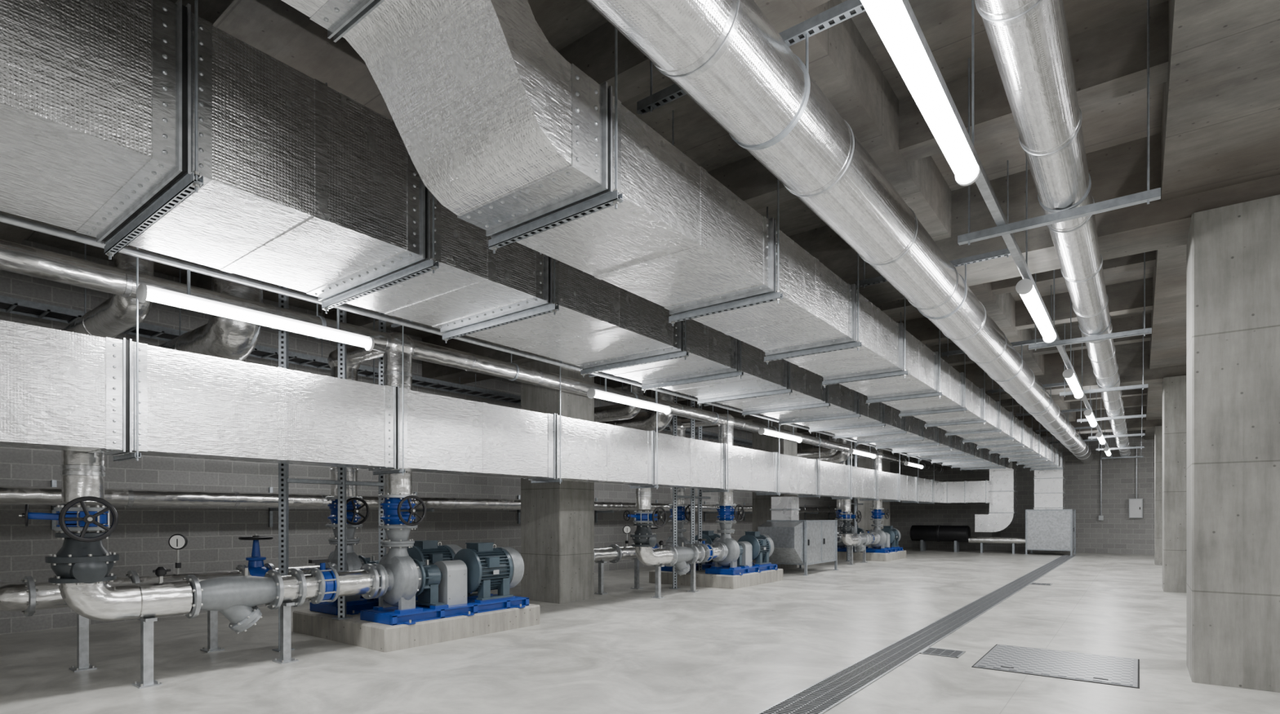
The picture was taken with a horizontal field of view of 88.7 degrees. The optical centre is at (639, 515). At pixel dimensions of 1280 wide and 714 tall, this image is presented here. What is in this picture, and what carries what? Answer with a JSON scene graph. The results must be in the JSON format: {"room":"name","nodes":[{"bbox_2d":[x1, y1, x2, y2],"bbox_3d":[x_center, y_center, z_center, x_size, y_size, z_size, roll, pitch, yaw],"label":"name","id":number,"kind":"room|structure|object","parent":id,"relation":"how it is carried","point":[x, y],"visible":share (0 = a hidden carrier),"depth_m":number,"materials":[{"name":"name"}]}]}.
{"room":"mechanical room","nodes":[
{"label":"mechanical room","id":0,"kind":"room"},
{"bbox_2d":[0,240,838,634],"bbox_3d":[-0.981,-1.100,18.989,0.200,5.400,39.000,0,0,37],"label":"wall","id":1,"kind":"structure","parent":0,"point":[141,535],"depth_m":11.03,"materials":[{"name":"grey brick"}]},
{"bbox_2d":[18,504,58,527],"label":"valve","id":2,"kind":"object","parent":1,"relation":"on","point":[27,515],"depth_m":5.62,"materials":[{"name":"blue paint"}]},
{"bbox_2d":[60,243,154,338],"bbox_3d":[-6.677,-2.827,7.800,4.300,1.746,0.332,0,0,37],"label":"vent pipe","id":3,"kind":"object","parent":1,"relation":"attached to","point":[117,314],"visible":0.33,"depth_m":6.66,"materials":[{"name":"metal"}]},
{"bbox_2d":[0,480,857,529],"bbox_3d":[-0.611,-0.150,18.706,0.731,0.700,38.800,0,0,37],"label":"pipe","id":4,"kind":"object","parent":1,"relation":"attached to","point":[9,495],"visible":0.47,"depth_m":10.62,"materials":[{"name":"metal"}]},
{"bbox_2d":[594,378,643,422],"bbox_3d":[-1.672,-2.827,14.358,4.300,1.746,0.332,0,0,37],"label":"vent pipe","id":5,"kind":"object","parent":1,"relation":"attached to","point":[620,411],"visible":0.24,"depth_m":13.26,"materials":[{"name":"metal"}]},
{"bbox_2d":[796,432,839,457],"bbox_3d":[4.850,-2.827,22.904,4.300,1.746,0.332,0,0,37],"label":"vent pipe","id":6,"kind":"object","parent":1,"relation":"attached to","point":[813,452],"visible":0.32,"depth_m":21.90,"materials":[{"name":"metal"}]},
{"bbox_2d":[0,0,1279,449],"bbox_3d":[6.134,-3.475,13.559,18.100,1.150,39.400,0,0,37],"label":"ceiling","id":7,"kind":"structure","parent":0,"point":[1215,64],"depth_m":6.01,"materials":[{"name":"concrete"}]},
{"bbox_2d":[156,266,262,361],"bbox_3d":[-6.065,-2.722,8.528,4.390,1.956,0.512,0,0,37],"label":"vent pipe","id":8,"kind":"object","parent":7,"relation":"hanging from","point":[221,337],"visible":0.36,"depth_m":7.28,"materials":[{"name":"metal"}]},
{"bbox_2d":[373,318,374,384],"bbox_3d":[-4.795,-2.424,10.200,0.144,2.752,2.070,0,0,37],"label":"suspension rod","id":9,"kind":"object","parent":7,"relation":"hanging from","point":[373,318],"visible":0.02,"depth_m":10.75,"materials":[{"name":"grey metal"}]},
{"bbox_2d":[0,295,857,465],"bbox_3d":[0.013,-3.175,18.230,0.534,1.250,38.800,0,0,37],"label":"cable tray","id":10,"kind":"object","parent":7,"relation":"hanging from","point":[7,304],"visible":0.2,"depth_m":10.52,"materials":[{"name":"metal"}]},
{"bbox_2d":[0,239,946,473],"bbox_3d":[3.148,-2.910,16.404,0.260,1.780,37.900,0,0,37],"label":"pipe","id":11,"kind":"object","parent":7,"relation":"attached to","point":[16,258],"visible":0.7,"depth_m":7.57,"materials":[{"name":"metal"}]},
{"bbox_2d":[336,346,383,364],"bbox_3d":[-3.615,-2.185,8.697,1.400,0.230,0.220,0,0,37],"label":"pipe","id":12,"kind":"object","parent":11,"relation":"attached to","point":[354,355],"visible":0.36,"depth_m":8.67,"materials":[{"name":"metal"}]},
{"bbox_2d":[676,418,717,428],"bbox_3d":[1.390,-2.185,15.255,1.400,0.230,0.220,0,0,37],"label":"pipe","id":13,"kind":"object","parent":11,"relation":"attached to","point":[686,423],"visible":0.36,"depth_m":15.22,"materials":[{"name":"metal"}]},
{"bbox_2d":[849,453,869,459],"bbox_3d":[7.912,-2.185,23.800,1.400,0.230,0.220,0,0,37],"label":"pipe","id":14,"kind":"object","parent":11,"relation":"attached to","point":[858,455],"visible":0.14,"depth_m":23.68,"materials":[{"name":"metal"}]},
{"bbox_2d":[0,213,973,472],"bbox_3d":[4.058,-2.650,15.457,0.077,1.300,37.500,0,0,37],"label":"pipe","id":15,"kind":"object","parent":7,"relation":"hanging from","point":[4,218],"visible":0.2,"depth_m":5.99,"materials":[{"name":"metal"}]},
{"bbox_2d":[136,270,374,351],"bbox_3d":[-3.298,-1.829,5.832,0.144,0.342,1.920,0,0,37],"label":"linear light fixture","id":16,"kind":"object","parent":15,"relation":"hanging from","point":[144,292],"visible":1,"depth_m":5.64,"materials":[{"name":"white plastic"}]},
{"bbox_2d":[146,289,370,347],"bbox_3d":[-3.298,-1.714,5.832,0.136,0.061,1.850,0,0,37],"label":"diffuser","id":17,"kind":"object","parent":16,"relation":"attached to","point":[160,296],"depth_m":5.68,"materials":[{"name":"white plastic"}]},
{"bbox_2d":[586,377,671,414],"bbox_3d":[-0.119,-1.829,9.997,0.144,0.342,1.920,0,0,37],"label":"linear light fixture","id":18,"kind":"object","parent":15,"relation":"hanging from","point":[591,393],"visible":1,"depth_m":9.83,"materials":[{"name":"white plastic"}]},
{"bbox_2d":[594,391,670,413],"bbox_3d":[-0.119,-1.714,9.997,0.136,0.061,1.850,0,0,37],"label":"diffuser","id":19,"kind":"object","parent":18,"relation":"attached to","point":[602,395],"depth_m":9.91,"materials":[{"name":"white plastic"}]},
{"bbox_2d":[758,419,802,443],"bbox_3d":[3.060,-1.829,14.163,0.144,0.342,1.920,0,0,37],"label":"linear light fixture","id":20,"kind":"object","parent":15,"relation":"hanging from","point":[762,431],"visible":1,"depth_m":14.01,"materials":[{"name":"white plastic"}]},
{"bbox_2d":[764,431,801,441],"bbox_3d":[3.060,-1.714,14.163,0.136,0.061,1.850,0,0,37],"label":"diffuser","id":21,"kind":"object","parent":20,"relation":"attached to","point":[774,433],"depth_m":14.13,"materials":[{"name":"white plastic"}]},
{"bbox_2d":[848,442,875,458],"bbox_3d":[6.239,-1.829,18.328,0.144,0.342,1.920,0,0,37],"label":"linear light fixture","id":22,"kind":"object","parent":15,"relation":"hanging from","point":[851,451],"visible":1,"depth_m":18.14,"materials":[{"name":"white plastic"}]},
{"bbox_2d":[853,450,875,457],"bbox_3d":[6.239,-1.714,18.328,0.136,0.061,1.850,0,0,37],"label":"diffuser","id":23,"kind":"object","parent":22,"relation":"attached to","point":[857,452],"depth_m":18.31,"materials":[{"name":"white plastic"}]},
{"bbox_2d":[903,457,923,469],"bbox_3d":[9.418,-1.829,22.494,0.144,0.342,1.920,0,0,37],"label":"linear light fixture","id":24,"kind":"object","parent":15,"relation":"hanging from","point":[906,464],"visible":0.95,"depth_m":22.30,"materials":[{"name":"white plastic"}]},
{"bbox_2d":[908,463,923,468],"bbox_3d":[9.418,-1.714,22.494,0.136,0.061,1.850,0,0,37],"label":"diffuser","id":25,"kind":"object","parent":24,"relation":"attached to","point":[916,465],"depth_m":22.55,"materials":[{"name":"white plastic"}]},
{"bbox_2d":[0,247,990,504],"bbox_3d":[3.462,-2.130,14.636,2.255,3.340,34.470,0,0,37],"label":"duct","id":26,"kind":"object","parent":7,"relation":"hanging from","point":[60,390],"visible":0.98,"depth_m":6.84,"materials":[{"name":"metal"}]},
{"bbox_2d":[0,0,1018,532],"bbox_3d":[4.735,-1.550,14.281,1.650,4.500,35.450,0,0,37],"label":"duct","id":27,"kind":"object","parent":7,"relation":"hanging from","point":[148,125],"visible":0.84,"depth_m":4.32,"materials":[{"name":"metal"}]},
{"bbox_2d":[600,377,674,432],"bbox_3d":[-1.060,-2.722,15.086,4.390,1.956,0.512,0,0,37],"label":"vent pipe","id":28,"kind":"object","parent":7,"relation":"hanging from","point":[646,421],"visible":0.32,"depth_m":13.87,"materials":[{"name":"metal"}]},
{"bbox_2d":[391,315,928,462],"bbox_3d":[3.557,-3.050,16.092,0.630,1.500,37.900,0,0,37],"label":"rack","id":29,"kind":"object","parent":7,"relation":"hanging from","point":[393,325],"visible":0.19,"depth_m":10.63,"materials":[{"name":"grey metal"}]},
{"bbox_2d":[281,0,1065,471],"bbox_3d":[6.365,-2.790,13.194,1.160,2.020,35.700,0,0,37],"label":"duct","id":30,"kind":"object","parent":7,"relation":"hanging from","point":[509,135],"visible":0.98,"depth_m":4.16,"materials":[{"name":"metal"}]},
{"bbox_2d":[805,437,851,464],"bbox_3d":[5.462,-2.722,23.632,4.390,1.956,0.512,0,0,37],"label":"vent pipe","id":31,"kind":"object","parent":7,"relation":"hanging from","point":[839,457],"visible":0.21,"depth_m":22.36,"materials":[{"name":"metal"}]},
{"bbox_2d":[586,0,1098,463],"bbox_3d":[7.575,-3.014,13.057,1.730,1.572,37.950,0,0,37],"label":"spiral duct","id":32,"kind":"object","parent":7,"relation":"hanging from","point":[727,56],"visible":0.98,"depth_m":4.17,"materials":[{"name":"metal"}]},
{"bbox_2d":[860,0,1114,460],"bbox_3d":[8.370,-2.964,12.418,0.144,1.672,37.900,0,0,37],"label":"linear light fixture","id":33,"kind":"object","parent":7,"relation":"hanging from","point":[891,19],"depth_m":3.75,"materials":[{"name":"white plastic"}]},
{"bbox_2d":[1085,413,1097,426],"bbox_3d":[10.251,-2.184,14.883,0.136,0.061,2.200,0,0,37],"label":"diffuser","id":34,"kind":"object","parent":33,"relation":"attached to","point":[1090,417],"depth_m":14.73,"materials":[{"name":"white plastic"}]},
{"bbox_2d":[1097,435,1105,444],"bbox_3d":[13.194,-2.184,18.738,0.136,0.061,2.200,0,0,37],"label":"diffuser","id":35,"kind":"object","parent":33,"relation":"attached to","point":[1100,438],"depth_m":18.58,"materials":[{"name":"white plastic"}]},
{"bbox_2d":[1105,449,1111,455],"bbox_3d":[16.136,-2.184,22.594,0.136,0.061,2.200,0,0,37],"label":"diffuser","id":36,"kind":"object","parent":33,"relation":"attached to","point":[1108,453],"depth_m":22.49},
{"bbox_2d":[957,0,1160,459],"bbox_3d":[8.656,-3.010,12.232,1.320,1.540,37.950,0,0,37],"label":"duct","id":37,"kind":"object","parent":7,"relation":"hanging from","point":[1028,39],"visible":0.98,"depth_m":4.62,"materials":[{"name":"metal"}]},
{"bbox_2d":[0,547,1279,713],"bbox_3d":[6.134,1.700,13.559,18.100,0.200,39.400,0,0,37],"label":"floor","id":38,"kind":"structure","parent":0,"point":[748,650],"depth_m":7.43,"materials":[{"name":"concrete"}]},
{"bbox_2d":[0,534,328,672],"bbox_3d":[-5.767,0.915,7.886,1.638,1.370,3.340,0,0,37],"label":"rear suction pipework","id":39,"kind":"object","parent":38,"relation":"on","point":[26,597],"visible":0.59,"depth_m":6.81,"materials":[{"name":"metal"}]},
{"bbox_2d":[168,533,187,573],"bbox_3d":[-5.287,0.445,7.495,0.180,0.470,0.072,0,0,-16],"label":"pressure gauge","id":40,"kind":"object","parent":39,"relation":"attached to","point":[177,542],"visible":1,"depth_m":7.48,"materials":[{"name":"metal"}]},
{"bbox_2d":[58,450,385,688],"bbox_3d":[-4.903,0.177,7.450,2.365,2.845,2.986,0,0,37],"label":"suction pipework","id":41,"kind":"object","parent":38,"relation":"on","point":[82,473],"visible":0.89,"depth_m":6.14,"materials":[{"name":"metal"}]},
{"bbox_2d":[44,531,119,586],"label":"valve","id":42,"kind":"object","parent":41,"relation":"on","point":[73,561],"depth_m":5.65,"materials":[{"name":"grey paint"}]},
{"bbox_2d":[53,496,118,542],"bbox_3d":[-4.849,0.030,5.709,0.654,0.389,0.437,0,0,37],"label":"valve","id":43,"kind":"object","parent":42,"relation":"attached to","point":[78,519],"visible":0.99,"depth_m":5.59,"materials":[{"name":"blue metal"}]},
{"bbox_2d":[152,566,170,582],"bbox_3d":[-4.582,0.570,6.277,0.088,0.160,0.140,0,0,37],"label":"valve","id":44,"kind":"object","parent":41,"relation":"on","point":[161,571],"visible":1,"depth_m":6.25,"materials":[{"name":"metal"}]},
{"bbox_2d":[199,568,276,634],"bbox_3d":[-4.199,0.889,6.777,0.350,0.678,0.740,0,0,37],"label":"y-strainer","id":45,"kind":"object","parent":41,"relation":"attached to","point":[237,598],"visible":0.93,"depth_m":6.71,"materials":[{"name":"grey metal"}]},
{"bbox_2d":[306,559,340,604],"bbox_3d":[-3.647,0.753,7.501,0.410,0.505,0.261,0,0,37],"label":"valve","id":46,"kind":"object","parent":41,"relation":"attached to","point":[328,578],"visible":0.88,"depth_m":7.43,"materials":[{"name":"blue metal"}]},
{"bbox_2d":[271,285,386,652],"bbox_3d":[-3.895,-0.755,8.427,0.405,4.740,1.628,0,0,35],"label":"support frame","id":47,"kind":"object","parent":38,"relation":"on","point":[284,480],"visible":0.42,"depth_m":8.26,"materials":[{"name":"metal"}]},
{"bbox_2d":[310,540,471,615],"bbox_3d":[-3.608,0.825,9.695,0.920,0.980,2.211,0,0,37],"label":"pump","id":48,"kind":"object","parent":38,"relation":"on","point":[422,550],"visible":0.23,"depth_m":9.04,"materials":[{"name":"grey metal"}]},
{"bbox_2d":[325,348,369,542],"bbox_3d":[-4.023,-0.960,9.008,0.645,2.660,0.470,0,0,37],"label":"discharge riser","id":49,"kind":"object","parent":48,"relation":"on","point":[353,508],"visible":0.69,"depth_m":8.92,"materials":[{"name":"grey metal"}]},
{"bbox_2d":[293,604,539,653],"bbox_3d":[-3.130,1.458,9.332,2.300,0.285,2.500,0,0,37],"label":"concrete plinth","id":50,"kind":"object","parent":38,"relation":"on","point":[381,637],"visible":0.69,"depth_m":8.37,"materials":[{"name":"grey concrete"}]},
{"bbox_2d":[360,542,528,626],"bbox_3d":[-2.575,0.825,8.906,0.920,0.980,2.211,0,0,37],"label":"pump","id":51,"kind":"object","parent":38,"relation":"on","point":[443,589],"visible":0.91,"depth_m":8.70,"materials":[{"name":"grey metal"}]},
{"bbox_2d":[377,332,426,544],"bbox_3d":[-2.989,-0.960,8.219,0.645,2.660,0.470,0,0,37],"label":"discharge riser","id":52,"kind":"object","parent":51,"relation":"on","point":[398,508],"visible":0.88,"depth_m":8.12,"materials":[{"name":"grey metal"}]},
{"bbox_2d":[520,357,594,604],"bbox_3d":[-1.580,-0.760,12.559,1.050,4.720,0.950,0,0,37],"label":"concrete column","id":53,"kind":"structure","parent":38,"relation":"on","point":[557,519],"depth_m":12.18,"materials":[{"name":"grey concrete"}]},
{"bbox_2d":[594,527,677,595],"bbox_3d":[-0.762,0.915,14.444,1.638,1.370,3.340,0,0,37],"label":"rear suction pipework","id":54,"kind":"object","parent":38,"relation":"on","point":[614,553],"visible":0.24,"depth_m":13.59,"materials":[{"name":"metal"}]},
{"bbox_2d":[622,525,631,546],"bbox_3d":[-0.282,0.445,14.053,0.180,0.470,0.072,0,0,-16],"label":"pressure gauge","id":55,"kind":"object","parent":54,"relation":"attached to","point":[626,529],"visible":1,"depth_m":14.03,"materials":[{"name":"metal"}]},
{"bbox_2d":[635,485,727,599],"bbox_3d":[0.102,0.177,14.008,2.365,2.845,2.986,0,0,37],"label":"suction pipework","id":56,"kind":"object","parent":38,"relation":"on","point":[667,556],"visible":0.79,"depth_m":12.72,"materials":[{"name":"metal"}]},
{"bbox_2d":[623,510,656,547],"bbox_3d":[0.024,0.250,12.303,0.510,0.700,0.651,0,0,37],"label":"valve","id":57,"kind":"object","parent":56,"relation":"on","point":[643,536],"visible":0.97,"depth_m":12.20,"materials":[{"name":"grey paint"}]},
{"bbox_2d":[633,506,666,528],"bbox_3d":[0.161,0.030,12.273,0.654,0.388,0.388,0,0,44],"label":"valve","id":58,"kind":"object","parent":57,"relation":"attached to","point":[645,517],"visible":0.98,"depth_m":12.18,"materials":[{"name":"blue metal"}]},
{"bbox_2d":[658,541,663,548],"bbox_3d":[0.424,0.570,12.835,0.088,0.160,0.140,0,0,37],"label":"valve","id":59,"kind":"object","parent":56,"relation":"on","point":[660,543],"visible":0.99,"depth_m":12.79,"materials":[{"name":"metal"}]},
{"bbox_2d":[674,542,694,576],"bbox_3d":[0.806,0.889,13.336,0.350,0.678,0.740,0,0,37],"label":"y-strainer","id":60,"kind":"object","parent":56,"relation":"attached to","point":[685,554],"visible":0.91,"depth_m":13.28,"materials":[{"name":"grey metal"}]},
{"bbox_2d":[698,538,714,562],"bbox_3d":[1.358,0.752,14.059,0.410,0.505,0.260,0,0,37],"label":"valve","id":61,"kind":"object","parent":56,"relation":"attached to","point":[708,548],"visible":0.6,"depth_m":13.97,"materials":[{"name":"blue metal"}]},
{"bbox_2d":[669,391,711,589],"bbox_3d":[1.111,-0.755,14.985,0.405,4.740,1.628,0,0,35],"label":"support frame","id":62,"kind":"object","parent":38,"relation":"on","point":[692,497],"visible":0.38,"depth_m":14.88,"materials":[{"name":"metal"}]},
{"bbox_2d":[661,530,720,572],"bbox_3d":[1.397,0.825,16.253,0.920,0.980,2.211,0,0,37],"label":"pump","id":63,"kind":"object","parent":38,"relation":"on","point":[708,535],"visible":0.23,"depth_m":15.95,"materials":[{"name":"grey metal"}]},
{"bbox_2d":[668,419,695,530],"bbox_3d":[0.982,-0.960,15.566,0.645,2.660,0.470,0,0,37],"label":"discharge riser","id":64,"kind":"object","parent":63,"relation":"on","point":[682,513],"visible":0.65,"depth_m":15.46,"materials":[{"name":"silver metal"}]},
{"bbox_2d":[648,568,782,589],"bbox_3d":[1.875,1.458,15.891,2.300,0.285,2.500,0,0,37],"label":"concrete plinth","id":65,"kind":"object","parent":38,"relation":"on","point":[702,580],"visible":0.76,"depth_m":14.89,"materials":[{"name":"grey concrete"}]},
{"bbox_2d":[705,531,777,575],"bbox_3d":[2.430,0.825,15.464,0.920,0.980,2.211,0,0,37],"label":"pump","id":66,"kind":"object","parent":38,"relation":"on","point":[753,545],"visible":0.88,"depth_m":15.25,"materials":[{"name":"grey metal"}]},
{"bbox_2d":[715,413,744,531],"bbox_3d":[2.016,-0.960,14.777,0.645,2.660,0.470,0,0,37],"label":"discharge riser","id":67,"kind":"object","parent":66,"relation":"on","point":[726,513],"visible":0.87,"depth_m":14.68,"materials":[{"name":"silver metal"}]},
{"bbox_2d":[751,418,796,569],"bbox_3d":[4.123,-0.760,20.031,1.050,4.720,0.950,0,0,37],"label":"concrete column","id":68,"kind":"structure","parent":38,"relation":"on","point":[761,504],"depth_m":19.72,"materials":[{"name":"grey concrete"}]},
{"bbox_2d":[757,497,838,576],"bbox_3d":[4.493,0.540,18.497,1.220,2.120,2.860,0,0,37],"label":"air handling unit","id":69,"kind":"object","parent":38,"relation":"on","point":[796,541],"visible":0.88,"depth_m":17.86,"materials":[{"name":"metal"}]},
{"bbox_2d":[837,532,842,542],"bbox_3d":[5.760,0.915,22.990,1.638,1.370,3.340,0,0,37],"label":"rear suction pipework","id":70,"kind":"object","parent":38,"relation":"on","point":[839,540],"visible":0.04,"depth_m":23.72,"materials":[{"name":"metal"}]},
{"bbox_2d":[837,525,868,551],"bbox_3d":[7.919,0.825,24.799,0.920,0.980,2.211,0,0,37],"label":"pump","id":71,"kind":"object","parent":38,"relation":"on","point":[842,547],"visible":0.11,"depth_m":24.11,"materials":[{"name":"grey metal"}]},
{"bbox_2d":[835,460,853,525],"bbox_3d":[7.504,-0.960,24.112,0.645,2.660,0.470,0,0,37],"label":"discharge riser","id":72,"kind":"object","parent":71,"relation":"on","point":[838,508],"visible":0.21,"depth_m":24.03,"materials":[{"name":"silver metal"}]},
{"bbox_2d":[844,439,862,561],"bbox_3d":[7.632,-0.755,23.530,0.405,4.740,1.628,0,0,35],"label":"support frame","id":73,"kind":"object","parent":38,"relation":"on","point":[855,504],"visible":0.32,"depth_m":23.42,"materials":[{"name":"metal"}]},
{"bbox_2d":[840,499,880,565],"bbox_3d":[6.624,0.177,22.554,2.365,2.845,2.986,0,0,37],"label":"suction pipework","id":74,"kind":"object","parent":38,"relation":"on","point":[848,540],"visible":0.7,"depth_m":21.25,"materials":[{"name":"metal"}]},
{"bbox_2d":[835,512,854,534],"bbox_3d":[6.546,0.250,20.849,0.510,0.700,0.651,0,0,37],"label":"valve","id":75,"kind":"object","parent":74,"relation":"on","point":[846,527],"visible":0.99,"depth_m":20.75,"materials":[{"name":"grey paint"}]},
{"bbox_2d":[840,511,861,523],"bbox_3d":[6.683,0.030,20.819,0.654,0.388,0.388,0,0,44],"label":"valve","id":76,"kind":"object","parent":75,"relation":"attached to","point":[846,517],"visible":0.98,"depth_m":20.73,"materials":[{"name":"blue metal"}]},
{"bbox_2d":[855,532,866,551],"bbox_3d":[7.328,0.889,21.881,0.350,0.678,0.740,0,0,37],"label":"y-strainer","id":77,"kind":"object","parent":74,"relation":"attached to","point":[861,547],"visible":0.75,"depth_m":21.83,"materials":[{"name":"grey metal"}]},
{"bbox_2d":[866,530,875,544],"bbox_3d":[7.880,0.752,22.605,0.410,0.505,0.260,0,0,37],"label":"valve","id":78,"kind":"object","parent":74,"relation":"attached to","point":[870,534],"visible":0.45,"depth_m":22.54,"materials":[{"name":"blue metal"}]},
{"bbox_2d":[837,551,906,561],"bbox_3d":[8.397,1.458,24.436,2.300,0.285,2.500,0,0,37],"label":"concrete plinth","id":79,"kind":"object","parent":38,"relation":"on","point":[871,557],"visible":0.52,"depth_m":23.30,"materials":[{"name":"grey concrete"}]},
{"bbox_2d":[857,445,889,547],"bbox_3d":[9.826,-0.760,27.504,1.050,4.720,0.950,0,0,37],"label":"concrete column","id":80,"kind":"structure","parent":38,"relation":"on","point":[865,523],"depth_m":27.22,"materials":[{"name":"grey concrete"}]},
{"bbox_2d":[866,525,903,553],"bbox_3d":[8.952,0.825,24.010,0.920,0.980,2.211,0,0,37],"label":"pump","id":81,"kind":"object","parent":38,"relation":"on","point":[889,535],"visible":0.89,"depth_m":23.72,"materials":[{"name":"grey metal"}]},
{"bbox_2d":[870,451,889,525],"bbox_3d":[8.538,-0.960,23.323,0.645,2.660,0.470,0,0,37],"label":"discharge riser","id":82,"kind":"object","parent":81,"relation":"on","point":[877,516],"visible":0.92,"depth_m":23.23,"materials":[{"name":"silver metal"}]},
{"bbox_2d":[756,555,1075,713],"bbox_3d":[7.331,1.597,12.960,0.830,0.007,33.500,0,0,37],"label":"floor drain grating","id":83,"kind":"object","parent":38,"relation":"on","point":[826,694],"visible":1,"depth_m":7.42,"materials":[{"name":"metal"}]},
{"bbox_2d":[910,524,970,552],"bbox_3d":[13.406,1.010,29.269,2.400,1.180,0.760,0,0,37],"label":"tank","id":84,"kind":"object","parent":38,"relation":"on","point":[956,534],"visible":0.98,"depth_m":28.99,"materials":[{"name":"metal"}]},
{"bbox_2d":[968,537,1025,554],"bbox_3d":[15.196,1.255,27.840,2.180,0.690,0.280,0,0,37],"label":"pipe","id":85,"kind":"object","parent":38,"relation":"on","point":[1009,540],"visible":0.87,"depth_m":27.74,"materials":[{"name":"metal"}]},
{"bbox_2d":[1024,469,1076,555],"bbox_3d":[17.013,-0.145,27.113,1.670,3.490,1.770,0,0,37],"label":"air handling unit","id":86,"kind":"object","parent":38,"relation":"on","point":[1049,526],"visible":0.99,"depth_m":26.53,"materials":[{"name":"metal"}]},
{"bbox_2d":[971,644,1139,688],"bbox_3d":[4.521,1.593,7.085,1.410,0.015,1.530,0,0,37],"label":"access hatch","id":87,"kind":"object","parent":38,"relation":"on","point":[1080,667],"visible":1,"depth_m":6.93,"materials":[{"name":"metal"}]},
{"bbox_2d":[1154,426,1162,565],"bbox_3d":[17.384,-0.650,21.295,1.000,4.500,0.950,0,0,37],"label":"concrete column","id":88,"kind":"structure","parent":38,"relation":"on","point":[1158,429],"depth_m":21.16,"materials":[{"name":"grey concrete"}]},
{"bbox_2d":[1162,375,1186,593],"bbox_3d":[11.681,-0.650,13.823,1.000,4.500,0.950,0,0,37],"label":"concrete column","id":89,"kind":"structure","parent":38,"relation":"on","point":[1174,388],"depth_m":13.64,"materials":[{"name":"grey concrete"}]},
{"bbox_2d":[1186,194,1279,693],"bbox_3d":[5.978,-0.650,6.350,1.000,4.500,0.950,0,0,37],"label":"concrete column","id":90,"kind":"structure","parent":38,"relation":"on","point":[1233,251],"depth_m":6.11,"materials":[{"name":"grey concrete"}]},
{"bbox_2d":[849,430,1154,555],"bbox_3d":[18.025,-1.100,29.140,17.700,5.400,0.200,0,0,37],"label":"wall","id":91,"kind":"structure","parent":0,"point":[1117,534],"depth_m":28.15,"materials":[{"name":"grey brick"}]},
{"bbox_2d":[1098,444,1103,520],"bbox_3d":[19.560,-1.800,27.773,0.160,4.000,0.090,0,0,37],"label":"conduit","id":92,"kind":"object","parent":91,"relation":"attached to","point":[1100,517],"visible":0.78,"depth_m":27.74,"materials":[{"name":"metal"}]},
{"bbox_2d":[1128,445,1142,518],"bbox_3d":[20.464,-1.400,27.020,0.450,3.000,0.190,0,0,37],"label":"electrical box","id":93,"kind":"object","parent":91,"relation":"attached to","point":[1135,505],"visible":1,"depth_m":27.00,"materials":[{"name":"white metal"}]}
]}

